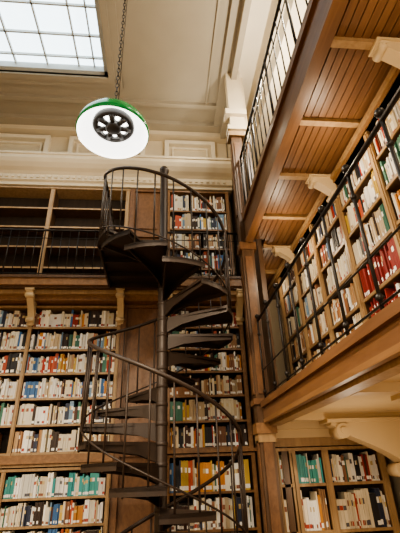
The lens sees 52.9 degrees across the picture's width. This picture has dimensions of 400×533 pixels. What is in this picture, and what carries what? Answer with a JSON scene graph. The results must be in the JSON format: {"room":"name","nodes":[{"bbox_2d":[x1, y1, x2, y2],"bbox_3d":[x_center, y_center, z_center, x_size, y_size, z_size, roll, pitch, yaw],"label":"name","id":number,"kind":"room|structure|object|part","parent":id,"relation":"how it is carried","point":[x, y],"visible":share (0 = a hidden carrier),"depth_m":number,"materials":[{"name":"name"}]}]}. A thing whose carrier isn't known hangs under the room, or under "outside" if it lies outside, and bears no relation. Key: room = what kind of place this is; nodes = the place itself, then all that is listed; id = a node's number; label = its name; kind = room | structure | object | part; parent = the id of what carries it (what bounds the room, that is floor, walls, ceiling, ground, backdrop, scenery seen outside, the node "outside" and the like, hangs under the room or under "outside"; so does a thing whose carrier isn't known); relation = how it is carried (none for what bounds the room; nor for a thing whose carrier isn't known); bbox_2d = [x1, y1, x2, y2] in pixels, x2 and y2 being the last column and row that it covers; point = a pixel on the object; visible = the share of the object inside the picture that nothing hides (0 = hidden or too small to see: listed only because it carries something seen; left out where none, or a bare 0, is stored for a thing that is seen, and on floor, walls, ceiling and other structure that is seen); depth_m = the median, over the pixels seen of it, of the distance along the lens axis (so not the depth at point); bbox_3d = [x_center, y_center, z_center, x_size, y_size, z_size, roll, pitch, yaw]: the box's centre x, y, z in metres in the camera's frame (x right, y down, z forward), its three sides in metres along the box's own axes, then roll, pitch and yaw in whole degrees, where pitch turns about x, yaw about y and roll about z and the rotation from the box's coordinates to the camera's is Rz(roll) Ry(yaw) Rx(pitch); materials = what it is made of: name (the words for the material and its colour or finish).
{"room":"library","nodes":[
{"label":"library","id":0,"kind":"room"},
{"bbox_2d":[0,0,270,122],"bbox_3d":[-0.940,-4.845,3.645,7.300,0.120,10.100,1,-28,-5],"label":"ceiling","id":1,"kind":"structure","parent":0,"point":[167,49],"depth_m":6.49,"materials":[{"name":"paint"}]},
{"bbox_2d":[0,0,107,74],"bbox_3d":[-2.665,-4.100,4.981,2.630,0.150,3.650,1,-28,-5],"label":"window","id":2,"kind":"structure","parent":1,"relation":"attached to","point":[56,36],"depth_m":6.18,"materials":[{"name":"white glass"}]},
{"bbox_2d":[0,0,122,88],"bbox_3d":[-2.662,-4.001,4.930,3.070,0.072,4.090,1,-28,-5],"label":"trim","id":3,"kind":"structure","parent":1,"relation":"attached to","point":[108,14],"depth_m":6.57,"materials":[{"name":"paint"}]},
{"bbox_2d":[75,0,148,158],"bbox_3d":[-0.705,-2.611,3.821,0.532,3.692,0.532,1,-28,-5],"label":"pendant lamp","id":4,"kind":"object","parent":1,"relation":"hanging from","point":[114,128],"visible":1,"depth_m":3.03,"materials":[{"name":"white metal"}]},
{"bbox_3d":[-0.648,-1.096,3.030,0.532,0.272,0.532,1,-28,-5],"label":"lamp shade","id":5,"kind":"part","parent":4,"relation":"part of","materials":[{"name":"white metal"}]},
{"bbox_3d":[-0.709,-2.709,3.872,0.120,3.470,0.120,1,-28,-5],"label":"chain","id":6,"kind":"part","parent":4,"relation":"part of","materials":[{"name":"black metal"}]},
{"bbox_2d":[0,168,290,469],"bbox_3d":[-1.255,0.668,6.357,7.300,8.020,0.150,1,-28,-5],"label":"wall","id":7,"kind":"structure","parent":0,"point":[277,340],"depth_m":6.29,"materials":[{"name":"beige paint"}]},
{"bbox_2d":[0,133,226,157],"bbox_3d":[-2.224,-2.072,7.481,5.520,0.800,0.240,1,-28,-5],"label":"trim","id":8,"kind":"structure","parent":7,"relation":"attached to","point":[18,142],"depth_m":7.55,"materials":[{"name":"beige paint"}]},
{"bbox_2d":[0,150,231,201],"bbox_3d":[-2.186,-1.582,7.017,5.520,0.500,0.610,1,-28,-5],"label":"trim","id":9,"kind":"structure","parent":7,"relation":"attached to","point":[17,168],"depth_m":6.92,"materials":[{"name":"beige paint"}]},
{"bbox_2d":[0,274,244,325],"bbox_3d":[-2.100,0.548,5.871,5.525,0.640,0.650,1,-28,-5],"label":"gallery","id":10,"kind":"object","parent":7,"relation":"attached to","point":[31,291],"visible":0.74,"depth_m":5.79,"materials":[{"name":"brown wood"}]},
{"bbox_2d":[0,186,130,274],"bbox_3d":[-3.040,-0.482,6.511,3.720,1.820,0.312,1,-28,-5],"label":"bookcase","id":11,"kind":"object","parent":10,"relation":"on","point":[21,207],"visible":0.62,"depth_m":6.72,"materials":[{"name":"brown wood"}]},
{"bbox_2d":[0,228,240,275],"bbox_3d":[-2.126,-0.212,6.002,5.502,0.830,0.036,1,-28,-5],"label":"gallery railing","id":12,"kind":"object","parent":10,"relation":"on","point":[1,229],"depth_m":6.10,"materials":[{"name":"black metal"}]},
{"bbox_2d":[168,190,234,275],"bbox_3d":[-0.023,-0.448,6.793,1.090,1.820,0.312,1,-28,-5],"label":"bookcase","id":13,"kind":"object","parent":10,"relation":"on","point":[219,201],"visible":0.52,"depth_m":6.80,"materials":[{"name":"brown wood"}]},
{"bbox_2d":[0,448,256,468],"bbox_3d":[-2.041,2.421,4.994,5.520,0.135,0.390,1,-28,-5],"label":"trim","id":14,"kind":"structure","parent":7,"relation":"attached to","point":[51,460],"depth_m":4.91,"materials":[{"name":"beige wood"}]},
{"bbox_2d":[0,306,120,455],"bbox_3d":[-2.975,1.511,5.470,3.680,1.980,0.312,1,-28,-5],"label":"bookcase","id":15,"kind":"object","parent":14,"relation":"on","point":[43,364],"visible":0.88,"depth_m":5.48,"materials":[{"name":"brown wood"}]},
{"bbox_2d":[167,306,253,449],"bbox_3d":[0.082,1.545,5.756,1.150,1.980,0.312,1,-28,-5],"label":"bookcase","id":16,"kind":"object","parent":14,"relation":"on","point":[226,383],"visible":0.62,"depth_m":5.53,"materials":[{"name":"brown wood"}]},
{"bbox_2d":[108,454,154,532],"bbox_3d":[-0.751,3.261,4.766,0.645,1.920,0.320,1,-28,-5],"label":"wood panelling","id":17,"kind":"object","parent":7,"relation":"attached to","point":[125,512],"visible":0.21,"depth_m":4.81,"materials":[{"name":"brown wood"}]},
{"bbox_2d":[114,304,157,441],"bbox_3d":[-0.817,1.525,5.673,0.645,2.000,0.320,1,-28,-5],"label":"wood panelling","id":18,"kind":"object","parent":7,"relation":"attached to","point":[134,315],"visible":0.37,"depth_m":5.68,"materials":[{"name":"brown wood"}]},
{"bbox_2d":[129,188,159,239],"bbox_3d":[-0.876,-0.460,6.710,0.615,1.840,0.320,1,-28,-5],"label":"wood panelling","id":19,"kind":"object","parent":7,"relation":"attached to","point":[145,202],"visible":0.32,"depth_m":6.79,"materials":[{"name":"brown wood"}]},
{"bbox_2d":[0,0,308,167],"bbox_3d":[-1.428,-4.545,3.353,6.280,0.650,9.950,1,-28,-5],"label":"trim","id":20,"kind":"structure","parent":7,"relation":"attached to","point":[55,126],"depth_m":6.99,"materials":[{"name":"paint"}]},
{"bbox_2d":[226,78,296,532],"bbox_3d":[0.741,0.509,5.709,0.070,7.570,1.490,1,-28,-5],"label":"wall pier","id":21,"kind":"object","parent":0,"point":[258,255],"visible":0.3,"depth_m":5.08,"materials":[{"name":"brown wood"}]},
{"bbox_2d":[255,86,399,397],"bbox_3d":[0.992,-0.756,1.086,0.056,0.958,7.493,1,-28,-5],"label":"gallery railing","id":22,"kind":"object","parent":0,"point":[380,113],"depth_m":2.52,"materials":[{"name":"black metal"}]},
{"bbox_2d":[385,456,399,523],"bbox_3d":[2.470,0.923,0.866,0.100,2.240,9.950,1,-28,-5],"label":"wall","id":23,"kind":"structure","parent":0,"point":[395,481],"depth_m":4.27,"materials":[{"name":"beige paint"}]},
{"bbox_2d":[275,421,363,447],"bbox_3d":[1.409,1.786,4.322,1.350,0.260,0.370,1,-28,-5],"label":"trim","id":24,"kind":"structure","parent":23,"relation":"attached to","point":[300,434],"depth_m":4.17,"materials":[{"name":"beige wood"}]},
{"bbox_3d":[-0.683,1.959,0.093,7.300,0.100,10.100,1,-28,-5],"label":"floor","id":25,"kind":"structure","parent":0,"visible":0},
{"bbox_2d":[0,467,111,532],"bbox_3d":[-2.902,3.256,4.492,3.680,1.720,0.312,1,-28,-5],"label":"bookcase","id":26,"kind":"object","parent":25,"relation":"on","point":[66,499],"visible":1,"depth_m":4.75,"materials":[{"name":"brown wood"}]},
{"bbox_2d":[77,166,248,532],"bbox_3d":[-0.404,1.115,4.284,1.519,5.266,1.976,1,-28,-5],"label":"spiral staircase","id":27,"kind":"structure","parent":25,"relation":"on","point":[128,261],"depth_m":4.02,"materials":[{"name":"metal"}]},
{"bbox_2d":[167,452,261,532],"bbox_3d":[0.152,3.245,4.801,1.140,1.820,0.312,1,-28,-5],"label":"bookcase","id":28,"kind":"object","parent":25,"relation":"on","point":[186,464],"visible":0.74,"depth_m":4.97,"materials":[{"name":"brown wood"}]},
{"bbox_2d":[224,70,284,532],"bbox_3d":[0.631,0.111,4.938,0.320,7.570,0.200,1,-28,-5],"label":"pilaster","id":29,"kind":"object","parent":25,"relation":"on","point":[234,115],"visible":0.89,"depth_m":4.57,"materials":[{"name":"brown wood"}]},
{"bbox_2d":[275,448,301,532],"bbox_3d":[0.876,2.703,3.837,0.170,1.760,0.242,1,-28,-5],"label":"bookcase","id":30,"kind":"object","parent":25,"relation":"on","point":[282,484],"visible":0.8,"depth_m":3.98,"materials":[{"name":"brown wood"}]},
{"bbox_2d":[279,455,289,531],"bbox_3d":[0.872,2.721,3.836,0.094,1.668,0.203,1,-28,-5],"label":"books","id":31,"kind":"object","parent":30,"relation":"on","point":[281,476],"depth_m":3.97,"materials":[{"name":"paper"}]},
{"bbox_2d":[260,296,399,476],"bbox_3d":[1.683,0.894,0.797,1.480,2.280,9.940,1,-28,-5],"label":"gallery","id":32,"kind":"object","parent":25,"relation":"on","point":[352,389],"visible":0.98,"depth_m":2.82,"materials":[{"name":"brown wood"}]},
{"bbox_2d":[278,73,399,377],"bbox_3d":[1.588,-0.453,2.664,0.292,1.940,6.360,1,-28,-5],"label":"bookcase","id":33,"kind":"object","parent":32,"relation":"on","point":[375,181],"visible":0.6,"depth_m":3.66,"materials":[{"name":"brown wood"}]},
{"bbox_2d":[287,446,399,532],"bbox_3d":[1.435,2.730,3.929,1.020,1.760,0.312,1,-28,-5],"label":"bookcase","id":34,"kind":"object","parent":25,"relation":"on","point":[339,489],"visible":0.97,"depth_m":4.06,"materials":[{"name":"brown wood"}]},
{"bbox_3d":[1.826,-2.436,2.568,0.100,5.330,9.950,1,-28,-5],"label":"wall","id":35,"kind":"structure","parent":0,"visible":0},
{"bbox_2d":[242,0,399,286],"bbox_3d":[1.320,-1.900,2.218,0.960,0.630,9.962,1,-28,-5],"label":"gallery","id":36,"kind":"object","parent":35,"relation":"attached to","point":[344,51],"visible":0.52,"depth_m":3.34,"materials":[{"name":"brown wood"}]},
{"bbox_2d":[239,0,308,205],"bbox_3d":[0.913,-2.835,2.171,0.036,1.010,7.465,1,-28,-5],"label":"gallery railing","id":37,"kind":"object","parent":36,"relation":"on","point":[264,66],"depth_m":4.30,"materials":[{"name":"black metal"}]},
{"bbox_2d":[267,66,399,299],"bbox_3d":[1.631,-1.798,2.208,0.320,0.080,9.940,1,-28,-5],"label":"trim","id":38,"kind":"structure","parent":35,"relation":"attached to","point":[391,77],"depth_m":3.63,"materials":[{"name":"beige wood"}]}
]}

